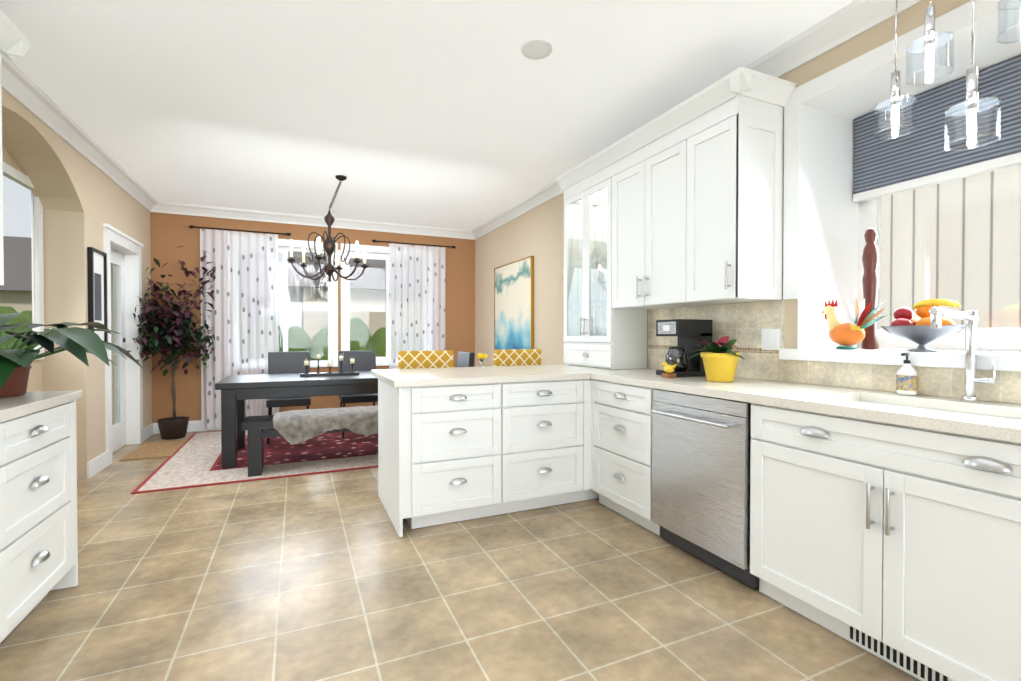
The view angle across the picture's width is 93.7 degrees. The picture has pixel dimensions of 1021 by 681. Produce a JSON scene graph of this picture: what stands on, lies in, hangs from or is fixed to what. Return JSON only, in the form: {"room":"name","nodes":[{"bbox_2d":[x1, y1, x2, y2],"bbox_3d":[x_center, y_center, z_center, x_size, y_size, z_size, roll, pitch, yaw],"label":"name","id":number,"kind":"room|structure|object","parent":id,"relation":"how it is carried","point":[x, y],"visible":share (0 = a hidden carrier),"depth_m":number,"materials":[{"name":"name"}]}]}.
{"room":"dining room and kitchen","nodes":[
{"label":"dining room and kitchen","id":0,"kind":"room"},
{"bbox_2d":[1,88,151,479],"bbox_3d":[-2.492,-0.210,1.350,0.300,2.740,9.600,0,1,-24],"label":"wall","id":1,"kind":"structure","parent":0,"point":[82,198],"depth_m":3.86,"materials":[{"name":"beige paint"}]},
{"bbox_2d":[0,45,7,285],"bbox_3d":[-2.385,-0.784,1.904,0.328,1.075,0.522,0,1,-24],"label":"upper cabinet","id":2,"kind":"object","parent":1,"relation":"attached to","point":[2,51],"depth_m":2.19,"materials":[{"name":"white wood"}]},
{"bbox_2d":[0,161,44,359],"bbox_3d":[-3.350,-0.529,2.972,0.045,1.374,1.742,0,1,-24],"label":"window","id":3,"kind":"structure","parent":1,"relation":"in","point":[36,210],"depth_m":3.70,"materials":[{"name":"white"}]},
{"bbox_2d":[1,54,160,212],"bbox_3d":[-2.322,-1.524,1.438,0.095,0.115,9.250,0,1,-24],"label":"crown molding","id":4,"kind":"structure","parent":1,"relation":"attached to","point":[14,81],"depth_m":3.48,"materials":[{"name":"white wood"}]},
{"bbox_2d":[87,247,107,341],"bbox_3d":[-3.532,-0.372,4.098,0.032,0.800,0.330,0,1,-24],"label":"picture frame","id":5,"kind":"object","parent":1,"relation":"attached to","point":[97,285],"visible":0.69,"depth_m":4.09,"materials":[{"name":"black wood"}]},
{"bbox_2d":[87,451,107,478],"bbox_3d":[-3.540,1.063,4.106,0.016,0.130,0.420,0,1,-24],"label":"baseboard","id":6,"kind":"structure","parent":1,"relation":"attached to","point":[97,464],"depth_m":4.08,"materials":[{"name":"white wood"}]},
{"bbox_2d":[110,248,130,452],"bbox_3d":[-3.932,0.103,4.730,0.098,2.023,0.838,0,1,-24],"label":"door","id":7,"kind":"structure","parent":1,"relation":"in","point":[117,260],"depth_m":5.00,"materials":[{"name":"white wood"}]},
{"bbox_2d":[102,223,143,465],"bbox_3d":[-3.924,0.036,4.733,0.235,2.170,1.100,0,1,-24],"label":"door frame","id":8,"kind":"structure","parent":1,"relation":"attached to","point":[127,246],"depth_m":5.12,"materials":[{"name":"white wood"}]},
{"bbox_2d":[143,423,153,440],"bbox_3d":[-4.142,1.047,5.458,0.016,0.130,0.420,0,1,-24],"label":"baseboard","id":9,"kind":"structure","parent":1,"relation":"attached to","point":[148,431],"depth_m":5.48,"materials":[{"name":"white wood"}]},
{"bbox_2d":[150,212,474,422],"bbox_3d":[-2.291,-0.271,6.612,4.890,2.740,0.150,0,1,-24],"label":"wall","id":10,"kind":"structure","parent":0,"point":[170,233],"depth_m":5.97,"materials":[{"name":"brown paint"}]},
{"bbox_2d":[154,420,220,433],"bbox_3d":[-2.390,1.035,6.492,4.060,0.130,0.016,0,1,-24],"label":"baseboard","id":11,"kind":"structure","parent":10,"relation":"attached to","point":[195,425],"depth_m":5.82,"materials":[{"name":"white wood"}]},
{"bbox_2d":[189,225,290,430],"bbox_3d":[-3.346,-0.149,5.983,1.114,2.470,0.138,0,1,-24],"label":"curtain","id":12,"kind":"object","parent":10,"relation":"attached to","point":[244,316],"visible":0.85,"depth_m":5.93,"materials":[{"name":"white fabric"}]},
{"bbox_2d":[278,247,331,363],"bbox_3d":[-2.967,-0.453,6.309,1.144,1.544,0.050,0,1,-24],"label":"window","id":13,"kind":"structure","parent":10,"relation":"in","point":[284,251],"depth_m":6.37,"materials":[{"name":"white"}]},
{"bbox_2d":[161,201,468,238],"bbox_3d":[-2.365,-1.582,6.430,3.840,0.115,0.095,0,1,-24],"label":"crown molding","id":14,"kind":"structure","parent":10,"relation":"attached to","point":[166,207],"depth_m":6.27,"materials":[{"name":"white wood"}]},
{"bbox_2d":[278,239,388,366],"bbox_3d":[-2.331,-0.483,6.515,2.660,1.675,0.090,0,1,-24],"label":"window frame","id":15,"kind":"structure","parent":10,"relation":"attached to","point":[303,243],"depth_m":6.49,"materials":[{"name":"white wood"}]},
{"bbox_2d":[346,251,388,362],"bbox_3d":[-1.752,-0.459,6.850,1.144,1.544,0.050,0,1,-24],"label":"window","id":16,"kind":"structure","parent":10,"relation":"in","point":[377,256],"depth_m":6.75,"materials":[{"name":"white"}]},
{"bbox_2d":[372,240,455,368],"bbox_3d":[-1.368,-0.159,6.864,1.204,2.470,0.138,0,1,-24],"label":"curtain","id":17,"kind":"object","parent":10,"relation":"attached to","point":[417,297],"visible":0.67,"depth_m":6.83,"materials":[{"name":"white fabric"}]},
{"bbox_2d":[0,0,854,229],"bbox_3d":[-0.366,-1.641,2.286,4.920,0.100,9.610,0,1,-24],"label":"ceiling","id":18,"kind":"structure","parent":0,"point":[461,114],"depth_m":3.00,"materials":[{"name":"white paint"}]},
{"bbox_2d":[287,175,368,281],"bbox_3d":[-1.838,-1.105,4.861,0.789,1.029,0.771,0,1,-24],"label":"chandelier","id":19,"kind":"object","parent":18,"relation":"hanging from","point":[329,247],"visible":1,"depth_m":4.82,"materials":[{"name":"brown metal"}]},
{"bbox_2d":[521,40,551,58],"bbox_3d":[0.144,-1.590,2.618,0.170,0.008,0.170,0,1,-24],"label":"recessed light","id":20,"kind":"object","parent":18,"relation":"in","point":[536,49],"visible":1,"depth_m":2.62,"materials":[{"name":"white"}]},
{"bbox_2d":[875,0,1020,150],"bbox_3d":[1.576,-1.117,1.708,0.323,0.932,0.357,0,1,-18],"label":"pendant light","id":21,"kind":"object","parent":18,"relation":"hanging from","point":[972,85],"visible":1,"depth_m":1.57,"materials":[{"name":"clear glass"}]},
{"bbox_2d":[0,430,919,680],"bbox_3d":[-0.373,1.199,2.311,4.940,0.100,9.600,0,1,-24],"label":"floor","id":22,"kind":"structure","parent":0,"point":[332,576],"depth_m":2.11,"materials":[{"name":"tile"}]},
{"bbox_2d":[0,425,3,642],"bbox_3d":[-1.923,0.722,1.242,0.618,0.872,0.600,0,1,-24],"label":"base cabinet","id":23,"kind":"object","parent":22,"relation":"on","point":[1,426],"depth_m":1.67,"materials":[{"name":"white wood"}]},
{"bbox_2d":[4,401,77,638],"bbox_3d":[-2.180,0.716,1.817,0.618,0.872,0.660,0,1,-24],"label":"base cabinet","id":24,"kind":"object","parent":22,"relation":"on","point":[38,509],"depth_m":1.91,"materials":[{"name":"white wood"}]},
{"bbox_2d":[0,390,81,424],"bbox_3d":[-1.393,0.280,0.063,0.635,0.040,4.545,0,1,-24],"label":"countertop","id":25,"kind":"structure","parent":24,"relation":"on","point":[12,407],"depth_m":1.93,"materials":[{"name":"beige stone"}]},
{"bbox_2d":[0,313,142,396],"bbox_3d":[-2.124,0.022,2.044,0.821,0.426,1.052,0,1,-24],"label":"plant","id":26,"kind":"object","parent":25,"relation":"on","point":[16,366],"visible":1,"depth_m":2.00,"materials":[{"name":"green plant"}]},
{"bbox_2d":[119,440,186,460],"bbox_3d":[-3.611,1.113,4.885,0.400,0.011,0.780,0,1,-24],"label":"door mat","id":27,"kind":"object","parent":22,"relation":"on","point":[151,450],"visible":0.86,"depth_m":4.82,"materials":[{"name":"beige fabric"}]},
{"bbox_2d":[132,246,215,439],"bbox_3d":[-3.711,0.001,5.331,0.650,2.219,0.710,0,1,-24],"label":"ficus tree","id":28,"kind":"object","parent":22,"relation":"on","point":[173,336],"visible":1,"depth_m":5.39,"materials":[{"name":"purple plant"}]},
{"bbox_2d":[131,428,377,493],"bbox_3d":[-1.899,1.109,5.232,3.030,0.009,2.380,0,1,-24],"label":"rug","id":29,"kind":"object","parent":22,"relation":"on","point":[194,460],"visible":0.38,"depth_m":4.44,"materials":[{"name":"red fabric"}]},
{"bbox_2d":[266,351,310,443],"bbox_3d":[-2.496,0.617,5.400,0.440,0.968,0.505,0,1,-24],"label":"dining chair","id":30,"kind":"object","parent":29,"relation":"on","point":[284,362],"visible":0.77,"depth_m":5.51,"materials":[{"name":"grey fabric"}]},
{"bbox_2d":[215,371,377,468],"bbox_3d":[-1.851,0.733,4.910,1.900,0.748,0.940,0,1,-24],"label":"dining table","id":31,"kind":"object","parent":29,"relation":"on","point":[237,391],"visible":0.54,"depth_m":4.38,"materials":[{"name":"black wood"}]},
{"bbox_2d":[300,354,358,376],"bbox_3d":[-1.851,0.239,4.904,0.560,0.235,0.120,0,1,-24],"label":"centrepiece","id":32,"kind":"object","parent":31,"relation":"on","point":[330,366],"visible":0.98,"depth_m":4.87,"materials":[{"name":"black metal"}]},
{"bbox_2d":[242,405,377,476],"bbox_3d":[-1.605,0.864,4.336,1.420,0.498,0.422,0,1,-24],"label":"bench","id":33,"kind":"object","parent":29,"relation":"on","point":[295,426],"visible":0.71,"depth_m":4.09,"materials":[{"name":"black wood"}]},
{"bbox_2d":[338,351,377,437],"bbox_3d":[-1.802,0.613,5.709,0.440,0.968,0.505,0,1,-24],"label":"dining chair","id":34,"kind":"object","parent":29,"relation":"on","point":[365,360],"visible":0.5,"depth_m":5.82,"materials":[{"name":"black leather"}]},
{"bbox_2d":[457,351,474,366],"bbox_3d":[-0.715,0.617,5.436,0.505,0.968,0.440,0,1,-24],"label":"dining chair","id":35,"kind":"object","parent":29,"relation":"on","point":[465,359],"visible":0.17,"depth_m":5.42,"materials":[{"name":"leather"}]},
{"bbox_2d":[398,350,452,368],"bbox_3d":[-0.765,0.602,4.043,0.440,1.047,0.504,0,1,-24],"label":"chair","id":36,"kind":"object","parent":22,"relation":"on","point":[426,359],"visible":0.06,"depth_m":3.81,"materials":[{"name":"yellow fabric"}]},
{"bbox_2d":[378,379,506,536],"bbox_3d":[-0.509,0.699,3.254,0.645,0.873,0.785,0,1,-24],"label":"base cabinet","id":37,"kind":"object","parent":22,"relation":"on","point":[442,451],"depth_m":2.92,"materials":[{"name":"white wood"}]},
{"bbox_2d":[371,365,590,386],"bbox_3d":[-0.250,0.240,3.430,1.325,0.040,0.935,0,1,-24],"label":"countertop","id":38,"kind":"structure","parent":37,"relation":"on","point":[451,376],"depth_m":3.15,"materials":[{"name":"beige stone"}]},
{"bbox_2d":[477,353,487,364],"bbox_3d":[-0.227,0.157,3.830,0.084,0.114,0.117,0,1,-24],"label":"flower vase","id":39,"kind":"object","parent":38,"relation":"on","point":[480,356],"visible":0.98,"depth_m":3.81,"materials":[{"name":"clear glass"}]},
{"bbox_2d":[493,349,541,365],"bbox_3d":[-0.025,0.598,4.373,0.440,1.047,0.504,0,1,-24],"label":"chair","id":40,"kind":"object","parent":22,"relation":"on","point":[511,357],"visible":0.04,"depth_m":4.13,"materials":[{"name":"yellow fabric"}]},
{"bbox_2d":[507,379,582,512],"bbox_3d":[0.065,0.696,3.502,0.605,0.873,0.770,0,1,-24],"label":"base cabinet","id":41,"kind":"object","parent":22,"relation":"on","point":[545,420],"depth_m":3.16,"materials":[{"name":"white wood"}]},
{"bbox_2d":[583,375,650,530],"bbox_3d":[0.937,0.700,3.138,0.685,0.873,0.645,0,1,-24],"label":"base cabinet","id":42,"kind":"object","parent":22,"relation":"on","point":[618,414],"depth_m":3.00,"materials":[{"name":"white wood"}]},
{"bbox_2d":[651,387,746,584],"bbox_3d":[1.219,0.708,2.565,0.636,0.870,0.620,0,1,-24],"label":"dishwasher","id":43,"kind":"object","parent":22,"relation":"on","point":[699,442],"depth_m":2.39,"materials":[{"name":"silver metal"}]},
{"bbox_2d":[747,403,1020,680],"bbox_3d":[1.584,0.716,1.756,0.628,0.873,1.145,0,1,-24],"label":"base cabinet","id":44,"kind":"object","parent":22,"relation":"on","point":[884,526],"depth_m":1.62,"materials":[{"name":"white wood"}]},
{"bbox_2d":[531,364,1020,442],"bbox_3d":[1.365,0.254,2.226,0.645,0.040,4.450,0,1,-24],"label":"countertop","id":45,"kind":"structure","parent":44,"relation":"on","point":[817,399],"depth_m":1.95,"materials":[{"name":"beige stone"}]},
{"bbox_2d":[564,339,646,368],"bbox_3d":[0.754,0.114,3.950,0.323,0.197,0.692,0,1,-24],"label":"drawer","id":46,"kind":"object","parent":45,"relation":"on","point":[598,353],"depth_m":3.68,"materials":[{"name":"white wood"}]},
{"bbox_2d":[661,362,676,377],"bbox_3d":[0.963,0.178,2.913,0.060,0.094,0.129,0,1,-24],"label":"bird figurine","id":47,"kind":"object","parent":45,"relation":"on","point":[668,369],"visible":1,"depth_m":2.89,"materials":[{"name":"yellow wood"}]},
{"bbox_2d":[656,319,712,376],"bbox_3d":[1.110,0.046,3.064,0.286,0.355,0.206,0,1,-24],"label":"coffee maker","id":48,"kind":"object","parent":45,"relation":"on","point":[692,334],"visible":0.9,"depth_m":3.00,"materials":[{"name":"black plastic"}]},
{"bbox_2d":[689,336,744,381],"bbox_3d":[1.163,0.101,2.696,0.360,0.252,0.350,0,1,-24],"label":"potted plant","id":49,"kind":"object","parent":45,"relation":"on","point":[720,363],"visible":1,"depth_m":2.62,"materials":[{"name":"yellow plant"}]},
{"bbox_2d":[896,352,917,394],"bbox_3d":[1.719,0.143,2.075,0.072,0.184,0.072,0,1,-24],"label":"soap dispenser","id":50,"kind":"object","parent":45,"relation":"on","point":[906,379],"visible":1,"depth_m":2.05,"materials":[{"name":"white plastic"}]},
{"bbox_2d":[855,395,1020,418],"bbox_3d":[1.582,0.374,1.771,0.392,0.213,0.772,0,1,-24],"label":"sink","id":51,"kind":"object","parent":45,"relation":"in","point":[858,398],"depth_m":1.90,"materials":[{"name":"white ceramic"}]},
{"bbox_2d":[929,307,996,402],"bbox_3d":[1.704,0.058,1.806,0.297,0.363,0.101,0,1,-24],"label":"faucet","id":52,"kind":"object","parent":45,"relation":"on","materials":[{"name":"silver metal"}]},
{"bbox_2d":[475,0,1020,404],"bbox_3d":[1.609,-0.231,3.177,0.560,2.740,9.600,0,1,-24],"label":"wall","id":53,"kind":"structure","parent":0,"point":[537,233],"depth_m":5.13,"materials":[{"name":"beige paint"}]},
{"bbox_2d":[494,256,533,349],"bbox_3d":[0.024,-0.414,5.994,0.037,1.120,1.120,0,1,-24],"label":"painting","id":54,"kind":"object","parent":53,"relation":"attached to","point":[514,305],"visible":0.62,"depth_m":5.90,"materials":[{"name":"multicoloured paint"}]},
{"bbox_2d":[608,127,675,310],"bbox_3d":[1.068,-0.768,3.253,0.338,1.068,0.810,0,1,-24],"label":"upper cabinet","id":55,"kind":"object","parent":53,"relation":"attached to","point":[641,184],"depth_m":3.23,"materials":[{"name":"white wood"}]},
{"bbox_2d":[469,0,922,239],"bbox_3d":[1.300,-1.542,3.052,0.095,0.115,9.250,0,1,-24],"label":"crown molding","id":56,"kind":"structure","parent":53,"relation":"attached to","point":[853,19],"depth_m":2.49,"materials":[{"name":"white wood"}]},
{"bbox_2d":[676,91,785,306],"bbox_3d":[1.271,-0.762,2.796,0.338,1.068,0.439,0,1,-24],"label":"upper cabinet","id":57,"kind":"object","parent":53,"relation":"attached to","point":[686,214],"depth_m":2.64,"materials":[{"name":"white wood"}]},
{"bbox_2d":[648,300,1020,403],"bbox_3d":[1.817,0.009,2.011,0.011,0.453,3.695,0,1,-24],"label":"backsplash","id":58,"kind":"structure","parent":53,"relation":"attached to","point":[744,324],"depth_m":2.68,"materials":[{"name":"tile"}]},
{"bbox_2d":[762,329,780,349],"bbox_3d":[1.486,-0.006,2.734,0.009,0.120,0.115,0,1,-24],"label":"electrical outlet","id":59,"kind":"object","parent":58,"relation":"attached to","point":[771,339],"visible":0.95,"depth_m":2.73,"materials":[{"name":"white plastic"}]},
{"bbox_2d":[779,348,1020,371],"bbox_3d":[2.090,0.083,1.972,0.545,0.060,1.740,0,1,-24],"label":"sill","id":60,"kind":"structure","parent":53,"relation":"attached to","point":[1008,361],"depth_m":2.13,"materials":[{"name":"white"}]},
{"bbox_2d":[821,298,889,348],"bbox_3d":[1.758,-0.091,2.451,0.130,0.272,0.347,0,1,-24],"label":"rooster figurine","id":61,"kind":"object","parent":60,"relation":"on","point":[846,335],"visible":1,"depth_m":2.44,"materials":[{"name":"multicoloured"}]},
{"bbox_2d":[861,228,878,348],"bbox_3d":[1.858,-0.268,2.472,0.075,0.625,0.076,0,1,-24],"label":"pepper mill","id":62,"kind":"object","parent":60,"relation":"on","point":[870,257],"visible":0.85,"depth_m":2.45,"materials":[{"name":"brown wood"}]},
{"bbox_2d":[880,299,964,351],"bbox_3d":[1.878,-0.069,2.182,0.310,0.235,0.310,0,1,-24],"label":"fruit bowl","id":63,"kind":"object","parent":60,"relation":"on","point":[905,324],"visible":0.92,"depth_m":2.13,"materials":[{"name":"silver metal"}]},
{"bbox_2d":[783,0,1020,348],"bbox_3d":[2.103,-0.652,1.969,0.518,1.410,1.730,0,1,-24],"label":"window recess","id":64,"kind":"structure","parent":53,"relation":"attached to","point":[821,221],"depth_m":2.60,"materials":[{"name":"white paint"}]},
{"bbox_2d":[853,55,1020,202],"bbox_3d":[2.298,-1.023,2.052,0.050,0.470,1.536,0,1,-24],"label":"window blind","id":65,"kind":"object","parent":53,"relation":"attached to","point":[920,156],"visible":1,"depth_m":2.38,"materials":[{"name":"grey"}]},
{"bbox_2d":[857,166,1020,350],"bbox_3d":[2.357,-0.609,2.083,0.062,1.314,1.554,0,1,-24],"label":"window","id":66,"kind":"structure","parent":53,"relation":"in","point":[992,338],"depth_m":2.46,"materials":[{"name":"white wood"}]},
{"label":"outside","id":67,"kind":"structure","parent":0,"visible":0},
{"bbox_3d":[-9.091,1.238,20.433,90.000,0.100,95.000,0,1,-24],"label":"ground","id":68,"kind":"structure","parent":67,"visible":0},
{"bbox_2d":[0,306,385,360],"bbox_3d":[-4.486,0.234,12.426,18.702,2.094,33.784,0,1,-24],"label":"garden","id":69,"kind":"object","parent":68,"relation":"on","point":[320,341],"depth_m":10.37,"materials":[{"name":"green plant"}]},
{"bbox_2d":[0,236,385,341],"bbox_3d":[-8.255,-1.513,9.798,30.100,5.650,34.150,0,1,-24],"label":"neighboring house","id":70,"kind":"structure","parent":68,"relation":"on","point":[322,291],"depth_m":17.06,"materials":[{"name":"beige paint"}]},
{"bbox_2d":[880,164,1020,351],"bbox_3d":[3.256,-0.155,2.652,0.900,3.100,9.500,0,1,-24],"label":"fence","id":71,"kind":"object","parent":68,"relation":"on","point":[942,254],"depth_m":3.41,"materials":[{"name":"white wood"}]}
]}

